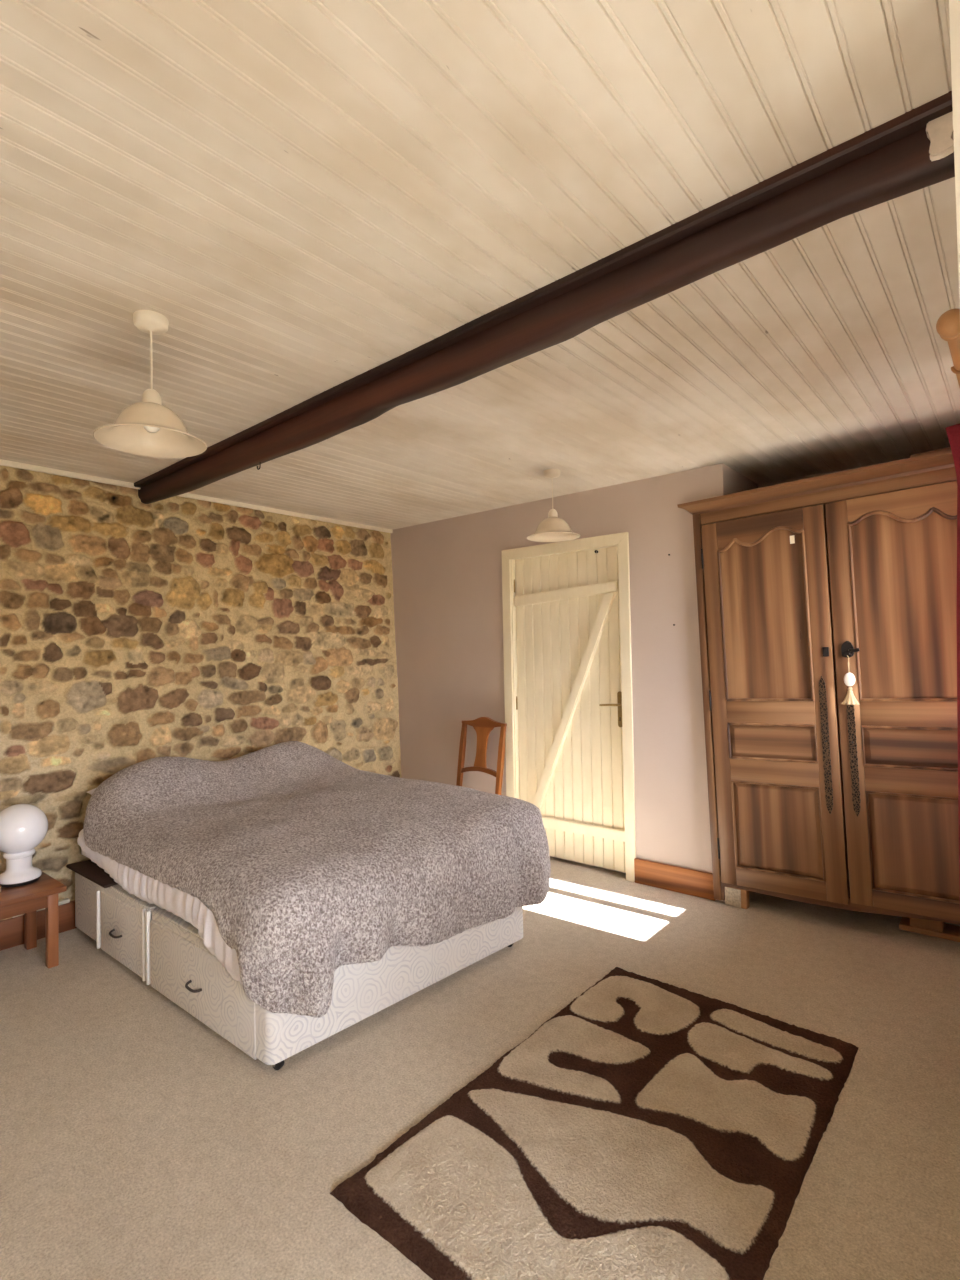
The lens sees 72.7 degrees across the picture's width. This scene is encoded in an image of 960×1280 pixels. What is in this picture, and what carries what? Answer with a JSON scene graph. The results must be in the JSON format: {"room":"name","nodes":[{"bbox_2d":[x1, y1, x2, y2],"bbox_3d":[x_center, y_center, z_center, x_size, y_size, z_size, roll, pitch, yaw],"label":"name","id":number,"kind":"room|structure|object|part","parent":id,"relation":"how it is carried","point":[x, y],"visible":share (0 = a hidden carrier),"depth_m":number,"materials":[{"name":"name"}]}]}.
{"room":"bedroom","nodes":[
{"label":"bedroom","id":0,"kind":"room"},
{"bbox_2d":[0,465,401,919],"bbox_3d":[-2.450,0.273,3.414,0.548,2.550,5.700,-2,-2,40],"label":"wall","id":1,"kind":"structure","parent":0,"point":[132,631],"depth_m":3.86,"materials":[{"name":"stone"}]},
{"bbox_2d":[0,900,76,950],"bbox_3d":[-2.280,1.421,3.185,0.058,0.138,5.178,-2,-2,40],"label":"baseboard","id":2,"kind":"structure","parent":1,"relation":"attached to","point":[12,929],"depth_m":3.19,"materials":[{"name":"brown wood"}]},
{"bbox_2d":[12,898,69,917],"bbox_3d":[-2.200,1.341,3.269,0.032,0.018,0.248,-2,-2,40],"label":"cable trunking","id":3,"kind":"object","parent":2,"relation":"on","point":[66,900],"visible":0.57,"depth_m":3.33,"materials":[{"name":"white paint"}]},
{"bbox_2d":[0,459,392,532],"bbox_3d":[-2.385,-0.894,3.301,0.018,0.030,5.200,-2,-2,40],"label":"trim","id":4,"kind":"structure","parent":1,"relation":"attached to","point":[8,463],"depth_m":4.04,"materials":[{"name":"white paint"}]},
{"bbox_2d":[0,0,959,529],"bbox_3d":[-0.140,-1.058,1.941,6.155,0.160,6.600,-2,-2,40],"label":"ceiling","id":5,"kind":"structure","parent":0,"point":[310,195],"depth_m":1.57,"materials":[{"name":"paint"}]},
{"bbox_2d":[93,310,206,457],"bbox_3d":[-0.980,-0.775,1.945,0.303,0.376,0.303,-2,-2,40],"label":"pendant light","id":6,"kind":"object","parent":5,"relation":"hanging from","point":[147,427],"visible":1,"depth_m":1.94,"materials":[{"name":"beige plastic"}]},
{"bbox_3d":[-0.978,-0.644,1.942,0.303,0.114,0.303,-2,-2,40],"label":"lamp shade","id":7,"kind":"part","parent":6,"relation":"part of","materials":[{"name":"beige glass"}]},
{"bbox_3d":[-0.978,-0.646,1.942,0.047,0.054,0.047,-2,-2,40],"label":"bulb","id":8,"kind":"part","parent":6,"relation":"part of","materials":[{"name":"white glass"}]},
{"bbox_2d":[134,91,954,503],"bbox_3d":[-0.496,-0.896,2.564,3.908,0.127,0.219,-2,-2,42],"label":"ceiling beam","id":9,"kind":"structure","parent":5,"relation":"attached to","point":[912,151],"depth_m":1.71,"materials":[{"name":"brown wood"}]},
{"bbox_2d":[526,469,579,541],"bbox_3d":[0.408,-0.763,3.666,0.303,0.376,0.303,-2,-2,40],"label":"pendant light","id":10,"kind":"object","parent":5,"relation":"hanging from","point":[553,528],"visible":1,"depth_m":3.64,"materials":[{"name":"beige plastic"}]},
{"bbox_3d":[0.411,-0.632,3.663,0.303,0.114,0.303,-2,-2,40],"label":"lamp shade","id":11,"kind":"part","parent":10,"relation":"part of","materials":[{"name":"beige glass"}]},
{"bbox_2d":[0,857,959,1279],"bbox_3d":[0.034,1.477,1.845,6.200,0.120,6.500,-2,-2,40],"label":"floor","id":12,"kind":"structure","parent":0,"point":[138,1141],"depth_m":2.08,"materials":[{"name":"carpet"}]},
{"bbox_2d":[0,872,66,967],"bbox_3d":[-2.205,1.302,2.888,0.410,0.360,0.538,-2,-2,40],"label":"bedside table","id":13,"kind":"object","parent":12,"relation":"on","point":[26,900],"visible":0.77,"depth_m":2.94,"materials":[{"name":"brown wood"}]},
{"bbox_2d":[0,804,47,887],"bbox_3d":[-2.143,0.944,3.033,0.226,0.358,0.226,-2,-2,40],"label":"table lamp","id":14,"kind":"object","parent":13,"relation":"on","point":[23,827],"visible":1,"depth_m":2.98,"materials":[{"name":"white plastic"}]},
{"bbox_3d":[-2.144,0.873,3.034,0.226,0.215,0.226,-2,-2,40],"label":"lamp shade","id":15,"kind":"part","parent":14,"relation":"part of","materials":[{"name":"white glass"}]},
{"bbox_3d":[-2.175,1.320,3.155,0.042,0.334,0.042,-2,-2,40],"label":"table leg","id":16,"kind":"part","parent":13,"relation":"part of","materials":[{"name":"brown wood"}]},
{"bbox_3d":[-1.944,1.312,2.961,0.042,0.334,0.042,-2,-2,40],"label":"table leg","id":17,"kind":"part","parent":13,"relation":"part of","materials":[{"name":"brown wood"}]},
{"bbox_2d":[66,859,522,1069],"bbox_3d":[-0.935,1.292,3.211,1.921,0.347,1.395,-2,-2,40],"label":"bed","id":18,"kind":"object","parent":12,"relation":"on","point":[167,951],"visible":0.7,"depth_m":2.54,"materials":[{"name":"fabric"}]},
{"bbox_3d":[-1.791,1.312,3.060,0.012,0.268,0.016,-2,-2,40],"label":"edge trim","id":19,"kind":"part","parent":18,"relation":"part of","materials":[{"name":"white plastic"}]},
{"bbox_3d":[-1.632,1.314,2.915,0.090,0.021,0.030,-2,-2,40],"label":"drawer handle","id":20,"kind":"part","parent":18,"relation":"part of","materials":[{"name":"black metal"}]},
{"bbox_3d":[-1.595,1.306,2.916,0.450,0.270,0.023,-2,-2,40],"label":"drawer","id":21,"kind":"part","parent":18,"relation":"part of","materials":[{"name":"beige fabric"}]},
{"bbox_3d":[-1.412,1.281,2.742,0.012,0.301,0.016,-2,-2,40],"label":"edge trim","id":22,"kind":"part","parent":18,"relation":"part of","materials":[{"name":"white plastic"}]},
{"bbox_3d":[-1.380,1.280,2.712,0.016,0.301,0.016,-2,-2,40],"label":"edge trim","id":23,"kind":"part","parent":18,"relation":"part of","materials":[{"name":"white plastic"}]},
{"bbox_2d":[77,829,240,982],"bbox_3d":[-0.953,1.069,3.226,1.934,0.304,1.425,-2,-2,40],"label":"mattress","id":24,"kind":"object","parent":18,"relation":"on","point":[189,908],"visible":0.17,"depth_m":2.55,"materials":[{"name":"white fabric"}]},
{"bbox_2d":[83,741,550,1016],"bbox_3d":[-0.861,0.945,3.281,2.084,0.664,1.656,-2,-2,40],"label":"blanket","id":25,"kind":"object","parent":24,"relation":"on","point":[307,863],"visible":1,"depth_m":2.72,"materials":[{"name":"grey fabric"}]},
{"bbox_3d":[-1.073,1.296,2.436,0.090,0.021,0.030,-2,-2,40],"label":"drawer handle","id":26,"kind":"part","parent":18,"relation":"part of","materials":[{"name":"black metal"}]},
{"bbox_3d":[-1.054,1.286,2.452,0.795,0.270,0.023,-2,-2,40],"label":"drawer","id":27,"kind":"part","parent":18,"relation":"part of","materials":[{"name":"beige fabric"}]},
{"bbox_2d":[456,717,506,794],"bbox_3d":[-0.110,1.006,4.390,0.424,0.938,0.489,-2,-2,40],"label":"dining chair","id":28,"kind":"object","parent":12,"relation":"on","point":[483,726],"visible":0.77,"depth_m":4.54,"materials":[{"name":"brown wood"}]},
{"bbox_3d":[-0.132,1.033,4.638,0.034,0.895,0.124,-2,-2,40],"label":"post","id":29,"kind":"part","parent":28,"relation":"part of","materials":[{"name":"brown wood"}]},
{"bbox_3d":[-0.002,0.910,4.523,0.354,0.062,0.030,-2,-2,40],"label":"rail","id":30,"kind":"part","parent":28,"relation":"part of","materials":[{"name":"brown wood"}]},
{"bbox_3d":[0.026,0.574,4.573,0.396,0.072,0.037,-2,-2,40],"label":"crest rail","id":31,"kind":"part","parent":28,"relation":"part of","materials":[{"name":"brown wood"}]},
{"bbox_3d":[0.139,1.023,4.411,0.034,0.895,0.124,-2,-2,40],"label":"post","id":32,"kind":"part","parent":28,"relation":"part of","materials":[{"name":"brown wood"}]},
{"bbox_2d":[330,967,857,1279],"bbox_3d":[0.457,1.399,1.954,0.936,0.025,1.527,-2,-2,40],"label":"rug","id":33,"kind":"object","parent":12,"relation":"on","point":[647,1128],"visible":1,"depth_m":1.78,"materials":[{"name":"beige carpet"}]},
{"bbox_2d":[725,887,749,908],"bbox_3d":[1.381,1.378,3.501,0.112,0.099,0.054,-2,-2,40],"label":"block","id":34,"kind":"object","parent":12,"relation":"on","point":[735,897],"visible":0.89,"depth_m":3.48,"materials":[{"name":"brown wood"}]},
{"bbox_2d":[677,447,959,924],"bbox_3d":[1.855,0.286,3.401,1.321,2.188,0.648,-4,-3,40],"label":"armoire","id":35,"kind":"object","parent":12,"relation":"on","point":[814,798],"visible":0.98,"depth_m":3.17,"materials":[{"name":"brown wood"}]},
{"bbox_3d":[1.313,-0.078,3.526,0.015,0.802,0.015,-4,-3,40],"label":"panel moulding","id":36,"kind":"part","parent":35,"relation":"part of","materials":[{"name":"brown wood"}]},
{"bbox_3d":[1.458,-0.530,3.407,0.439,0.096,0.018,-4,-3,40],"label":"panel moulding","id":37,"kind":"part","parent":35,"relation":"part of","materials":[{"name":"brown wood"}]},
{"bbox_3d":[1.487,-0.131,3.406,0.444,0.900,0.010,-4,-3,40],"label":"door panel","id":38,"kind":"part","parent":35,"relation":"part of","materials":[{"name":"brown wood"}]},
{"bbox_3d":[1.493,0.309,3.373,0.425,0.015,0.015,-4,-3,40],"label":"panel moulding","id":39,"kind":"part","parent":35,"relation":"part of","materials":[{"name":"brown wood"}]},
{"bbox_3d":[1.500,0.528,3.365,0.435,0.194,0.015,-4,-3,40],"label":"panel moulding","id":40,"kind":"part","parent":35,"relation":"part of","materials":[{"name":"brown wood"}]},
{"bbox_3d":[1.512,0.527,3.376,0.439,0.196,0.019,-4,-3,40],"label":"door panel","id":41,"kind":"part","parent":35,"relation":"part of","materials":[{"name":"brown wood"}]},
{"bbox_3d":[1.506,0.320,3.379,0.610,1.948,0.030,-4,-3,40],"label":"door","id":42,"kind":"part","parent":35,"relation":"part of","materials":[{"name":"brown wood"}]},
{"bbox_3d":[1.520,0.971,3.346,0.438,0.463,0.015,-4,-3,40],"label":"panel moulding","id":43,"kind":"part","parent":35,"relation":"part of","materials":[{"name":"brown wood"}]},
{"bbox_3d":[1.531,0.969,3.357,0.439,0.466,0.019,-4,-3,40],"label":"door panel","id":44,"kind":"part","parent":35,"relation":"part of","materials":[{"name":"brown wood"}]},
{"bbox_3d":[1.638,-0.124,3.254,0.015,0.843,0.015,-4,-3,40],"label":"panel moulding","id":45,"kind":"part","parent":35,"relation":"part of","materials":[{"name":"brown wood"}]},
{"bbox_3d":[1.800,-0.762,3.434,1.319,0.088,0.618,-4,-3,40],"label":"cornice","id":46,"kind":"part","parent":35,"relation":"part of","materials":[{"name":"brown wood"}]},
{"bbox_3d":[1.695,0.513,3.196,0.035,0.677,0.005,-4,-3,40],"label":"key plate","id":47,"kind":"part","parent":35,"relation":"part of","materials":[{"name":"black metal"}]},
{"bbox_2d":[842,655,859,704],"bbox_3d":[1.754,0.189,3.094,0.078,0.233,0.054,-2,-2,40],"label":"tassel","id":48,"kind":"object","parent":35,"relation":"hanging from","point":[849,678],"visible":1,"depth_m":3.08,"materials":[{"name":"fabric"}]},
{"bbox_3d":[1.786,0.535,3.119,0.035,0.620,0.005,-4,-3,40],"label":"key plate","id":49,"kind":"part","parent":35,"relation":"part of","materials":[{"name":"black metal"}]},
{"bbox_3d":[1.779,0.047,3.104,0.051,0.021,0.021,-4,-3,40],"label":"latch handle","id":50,"kind":"part","parent":35,"relation":"part of","materials":[{"name":"black metal"}]},
{"bbox_3d":[1.794,-0.136,3.123,0.015,0.843,0.015,-4,-3,40],"label":"panel moulding","id":51,"kind":"part","parent":35,"relation":"part of","materials":[{"name":"brown wood"}]},
{"bbox_3d":[1.968,0.278,2.991,0.580,1.935,0.030,-4,-3,40],"label":"door","id":52,"kind":"part","parent":35,"relation":"part of","materials":[{"name":"brown wood"}]},
{"bbox_3d":[1.939,-0.568,3.004,0.440,0.087,0.018,-2,-2,40],"label":"panel moulding","id":53,"kind":"part","parent":35,"relation":"part of","materials":[{"name":"brown wood"}]},
{"bbox_3d":[1.968,-0.168,3.002,0.444,0.900,0.010,-4,-3,40],"label":"door panel","id":54,"kind":"part","parent":35,"relation":"part of","materials":[{"name":"brown wood"}]},
{"bbox_3d":[1.975,0.272,2.969,0.425,0.015,0.015,-4,-3,40],"label":"panel moulding","id":55,"kind":"part","parent":35,"relation":"part of","materials":[{"name":"brown wood"}]},
{"bbox_3d":[1.986,0.490,2.958,0.435,0.194,0.015,-4,-3,40],"label":"panel moulding","id":56,"kind":"part","parent":35,"relation":"part of","materials":[{"name":"brown wood"}]},
{"bbox_3d":[1.994,0.490,2.972,0.439,0.196,0.019,-4,-3,40],"label":"door panel","id":57,"kind":"part","parent":35,"relation":"part of","materials":[{"name":"brown wood"}]},
{"bbox_3d":[2.003,0.933,2.941,0.438,0.463,0.015,-4,-3,40],"label":"panel moulding","id":58,"kind":"part","parent":35,"relation":"part of","materials":[{"name":"brown wood"}]},
{"bbox_3d":[2.013,0.932,2.953,0.439,0.466,0.019,-4,-3,40],"label":"door panel","id":59,"kind":"part","parent":35,"relation":"part of","materials":[{"name":"brown wood"}]},
{"bbox_2d":[899,917,959,941],"bbox_3d":[2.244,1.390,3.096,0.415,0.026,0.145,-2,-2,40],"label":"plank","id":60,"kind":"object","parent":12,"relation":"on","point":[950,932],"visible":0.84,"depth_m":3.10,"materials":[{"name":"brown wood"}]},
{"bbox_2d":[910,918,944,931],"bbox_3d":[2.168,1.330,3.160,0.130,0.098,0.125,-2,-2,40],"label":"block","id":61,"kind":"object","parent":60,"relation":"on","point":[922,923],"visible":0.36,"depth_m":3.10,"materials":[{"name":"brown wood"}]},
{"bbox_2d":[390,458,906,901],"bbox_3d":[1.031,0.227,4.312,4.430,2.550,0.750,-2,-2,40],"label":"wall","id":62,"kind":"structure","parent":0,"point":[447,573],"depth_m":4.07,"materials":[{"name":"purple paint"}]},
{"bbox_2d":[502,532,635,881],"bbox_3d":[0.558,0.410,4.238,0.966,2.098,0.090,-2,-2,40],"label":"door","id":63,"kind":"structure","parent":62,"relation":"in","point":[569,745],"depth_m":4.21,"materials":[{"name":"beige paint"}]},
{"bbox_3d":[0.800,0.398,4.013,0.122,0.019,0.055,-2,-2,40],"label":"lever handle","id":64,"kind":"part","parent":63,"relation":"part of","materials":[{"name":"gold metal"}]},
{"bbox_3d":[0.860,0.426,4.001,0.032,0.221,0.005,-2,-2,40],"label":"handle plate","id":65,"kind":"part","parent":63,"relation":"part of","materials":[{"name":"gold metal"}]},
{"bbox_2d":[634,858,715,900],"bbox_3d":[1.109,1.367,3.737,0.480,0.143,0.022,-2,-2,40],"label":"baseboard","id":66,"kind":"structure","parent":62,"relation":"attached to","point":[687,881],"depth_m":3.72,"materials":[{"name":"brown wood"}]},
{"bbox_2d":[949,0,959,306],"bbox_3d":[2.418,0.142,1.610,1.770,2.550,3.110,-2,-2,40],"label":"wall","id":67,"kind":"structure","parent":0,"point":[954,5],"depth_m":1.00,"materials":[{"name":"white paint"}]},
{"bbox_2d":[936,309,959,387],"bbox_3d":[1.624,-0.721,2.135,0.070,0.073,1.714,-2,-2,40],"label":"pole","id":68,"kind":"object","parent":67,"relation":"attached to","point":[948,323],"visible":1,"depth_m":1.50,"materials":[{"name":"brown wood"}]},
{"bbox_2d":[945,423,959,893],"bbox_3d":[1.653,0.281,2.191,0.131,2.106,0.303,-2,-2,40],"label":"curtain","id":69,"kind":"object","parent":68,"relation":"hanging from","point":[953,432],"visible":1,"depth_m":2.33,"materials":[{"name":"brown fabric"}]},
{"bbox_3d":[1.644,-0.727,2.166,0.033,0.033,1.640,-2,-2,40],"label":"pole rod","id":70,"kind":"part","parent":68,"relation":"part of","materials":[{"name":"brown wood"}]}
]}

